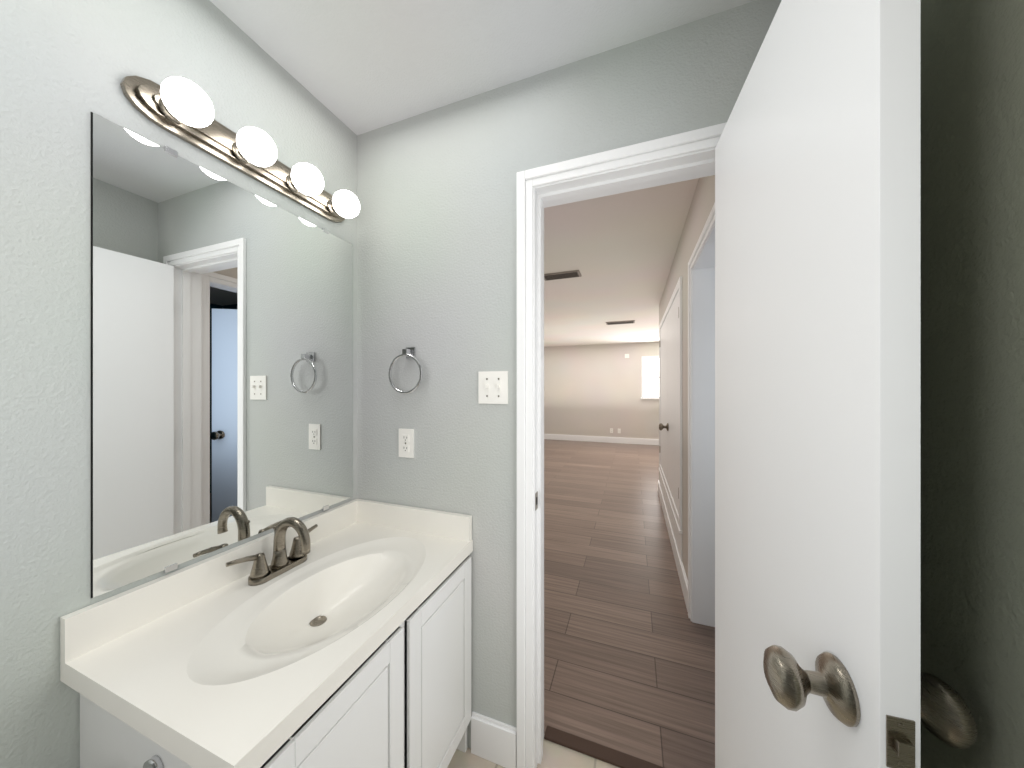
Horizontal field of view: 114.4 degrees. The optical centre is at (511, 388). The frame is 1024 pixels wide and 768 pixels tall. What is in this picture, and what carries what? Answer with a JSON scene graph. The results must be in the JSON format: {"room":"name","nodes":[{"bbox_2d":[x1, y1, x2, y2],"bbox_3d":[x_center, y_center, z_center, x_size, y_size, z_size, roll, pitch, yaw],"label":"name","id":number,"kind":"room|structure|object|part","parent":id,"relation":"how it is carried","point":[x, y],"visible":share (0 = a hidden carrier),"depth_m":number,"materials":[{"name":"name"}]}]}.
{"room":"bathroom","nodes":[
{"label":"bathroom","id":0,"kind":"room"},
{"bbox_2d":[0,0,356,767],"bbox_3d":[-1.225,0.130,0.080,0.120,2.440,3.147,0,0,20],"label":"wall","id":1,"kind":"structure","parent":0,"point":[66,66],"depth_m":0.69,"materials":[{"name":"paint"}]},
{"bbox_2d":[91,112,352,597],"bbox_3d":[-0.797,-0.072,1.059,0.008,1.081,0.717,0,0,20],"label":"mirror","id":2,"kind":"object","parent":1,"relation":"attached to","point":[221,362],"visible":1,"depth_m":0.91,"materials":[{"name":"clear glass"}]},
{"bbox_2d":[120,75,359,222],"bbox_3d":[-0.732,-0.702,1.036,0.146,0.107,0.630,0,0,20],"label":"sconce","id":3,"kind":"object","parent":1,"relation":"attached to","point":[181,108],"visible":1,"depth_m":0.92,"materials":[{"name":"silver metal"}]},
{"bbox_2d":[210,0,754,346],"bbox_3d":[1.324,-1.140,3.083,7.800,0.100,10.540,0,0,20],"label":"ceiling","id":4,"kind":"structure","parent":0,"point":[357,67],"depth_m":1.13,"materials":[{"name":"paint"}]},
{"bbox_2d":[544,270,581,280],"bbox_3d":[0.477,-1.083,3.180,0.360,0.014,0.160,0,0,20],"label":"ceiling vent","id":5,"kind":"object","parent":4,"relation":"in","point":[563,275],"depth_m":3.16,"materials":[{"name":"beige metal"}]},
{"bbox_2d":[606,320,634,324],"bbox_3d":[1.794,-1.083,5.466,0.450,0.014,0.200,0,0,20],"label":"ceiling vent","id":6,"kind":"object","parent":4,"relation":"in","point":[631,321],"depth_m":5.42,"materials":[{"name":"beige metal"}]},
{"bbox_2d":[357,0,781,748],"bbox_3d":[0.122,0.130,1.198,1.640,2.440,0.120,0,0,20],"label":"wall","id":7,"kind":"structure","parent":0,"point":[437,242],"depth_m":1.23,"materials":[{"name":"paint"}]},
{"bbox_2d":[388,347,422,393],"bbox_3d":[-0.412,-0.070,1.305,0.160,0.188,0.046,0,0,20],"label":"towel ring","id":8,"kind":"object","parent":7,"relation":"attached to","point":[408,352],"visible":1,"depth_m":1.29,"materials":[{"name":"silver metal"}]},
{"bbox_2d":[399,428,413,457],"bbox_3d":[-0.428,0.222,1.331,0.070,0.115,0.009,0,0,20],"label":"electrical outlet plate","id":9,"kind":"object","parent":7,"relation":"attached to","point":[406,443],"visible":1,"depth_m":1.33,"materials":[{"name":"white plastic"}]},
{"bbox_2d":[478,371,507,403],"bbox_3d":[-0.071,-0.002,1.195,0.116,0.118,0.018,0,0,20],"label":"switch plate","id":10,"kind":"object","parent":7,"relation":"attached to","point":[492,387],"visible":1,"depth_m":1.20,"materials":[{"name":"white plastic"}]},
{"bbox_2d":[447,439,714,767],"bbox_3d":[1.324,1.400,3.083,7.800,0.100,10.540,0,0,20],"label":"floor","id":11,"kind":"structure","parent":0,"point":[629,657],"depth_m":1.87,"materials":[{"name":"brown wood"}]},
{"bbox_2d":[60,499,472,767],"bbox_3d":[-0.551,0.872,0.930,0.555,0.957,0.840,0,0,20],"label":"bathroom vanity","id":12,"kind":"object","parent":11,"relation":"on","point":[338,636],"visible":1,"depth_m":0.79,"materials":[{"name":"white paint"}]},
{"bbox_3d":[-0.714,0.698,0.586,0.151,0.048,0.081,0,0,20],"label":"rail","id":13,"kind":"part","parent":12,"relation":"part of","materials":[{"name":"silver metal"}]},
{"bbox_2d":[225,516,317,585],"bbox_3d":[-0.674,0.479,1.006,0.151,0.172,0.274,0,0,20],"label":"faucet","id":14,"kind":"object","parent":12,"relation":"on","point":[301,564],"depth_m":1.00,"materials":[{"name":"silver metal"}]},
{"bbox_2d":[544,725,664,767],"bbox_3d":[0.401,1.345,1.192,0.576,0.010,0.050,0,0,20],"label":"threshold","id":15,"kind":"object","parent":11,"relation":"on","point":[614,757],"depth_m":1.22,"materials":[{"name":"brown wood"}]},
{"bbox_2d":[544,342,658,438],"bbox_3d":[3.118,0.130,7.974,7.800,2.440,0.120,0,0,20],"label":"wall","id":16,"kind":"structure","parent":0,"point":[592,390],"depth_m":8.26,"materials":[{"name":"paint"}]},
{"bbox_2d":[544,434,658,444],"bbox_3d":[3.095,1.278,7.911,7.800,0.144,0.014,0,0,20],"label":"baseboard","id":17,"kind":"structure","parent":16,"relation":"attached to","point":[642,441],"depth_m":8.21,"materials":[{"name":"white paint"}]},
{"bbox_2d":[641,356,658,398],"bbox_3d":[3.563,-0.250,7.720,1.030,1.020,0.050,0,0,20],"label":"window","id":18,"kind":"structure","parent":16,"relation":"in","point":[650,377],"depth_m":7.84,"materials":[{"name":"white glass"}]},
{"bbox_2d":[659,175,714,579],"bbox_3d":[1.388,0.130,2.674,0.120,2.440,3.523,0,0,20],"label":"wall","id":19,"kind":"structure","parent":0,"point":[702,203],"depth_m":2.16,"materials":[{"name":"paint"}]},
{"bbox_2d":[659,276,682,560],"bbox_3d":[1.472,0.229,3.209,0.091,2.018,1.940,0,0,20],"label":"door","id":20,"kind":"structure","parent":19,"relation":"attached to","point":[670,398],"depth_m":2.80,"materials":[{"name":"white paint"}]},
{"bbox_2d":[658,481,687,611],"bbox_3d":[1.497,1.278,3.163,0.015,0.144,2.510,0,0,20],"label":"baseboard","id":21,"kind":"structure","parent":19,"relation":"attached to","point":[679,564],"depth_m":2.51,"materials":[{"name":"white paint"}]},
{"bbox_2d":[921,0,1023,767],"bbox_3d":[0.650,0.320,0.431,0.120,2.060,0.957,0,0,20],"label":"wall","id":22,"kind":"structure","parent":0,"point":[972,353],"depth_m":0.41,"materials":[{"name":"grey paint"}]},
{"bbox_3d":[-1.191,0.130,1.685,4.040,2.440,0.130,0,0,20],"label":"wall","id":23,"kind":"structure","parent":0,"visible":0},
{"bbox_2d":[517,122,726,767],"bbox_3d":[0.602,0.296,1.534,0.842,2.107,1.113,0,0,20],"label":"door frame","id":24,"kind":"structure","parent":23,"relation":"attached to","point":[705,138],"depth_m":1.15,"materials":[{"name":"white paint"}]},
{"bbox_2d":[715,0,977,767],"bbox_3d":[0.520,0.323,0.660,0.202,2.030,0.620,0,0,16],"label":"door","id":25,"kind":"structure","parent":23,"relation":"in","point":[818,406],"depth_m":0.47,"materials":[{"name":"white paint"}]}
]}

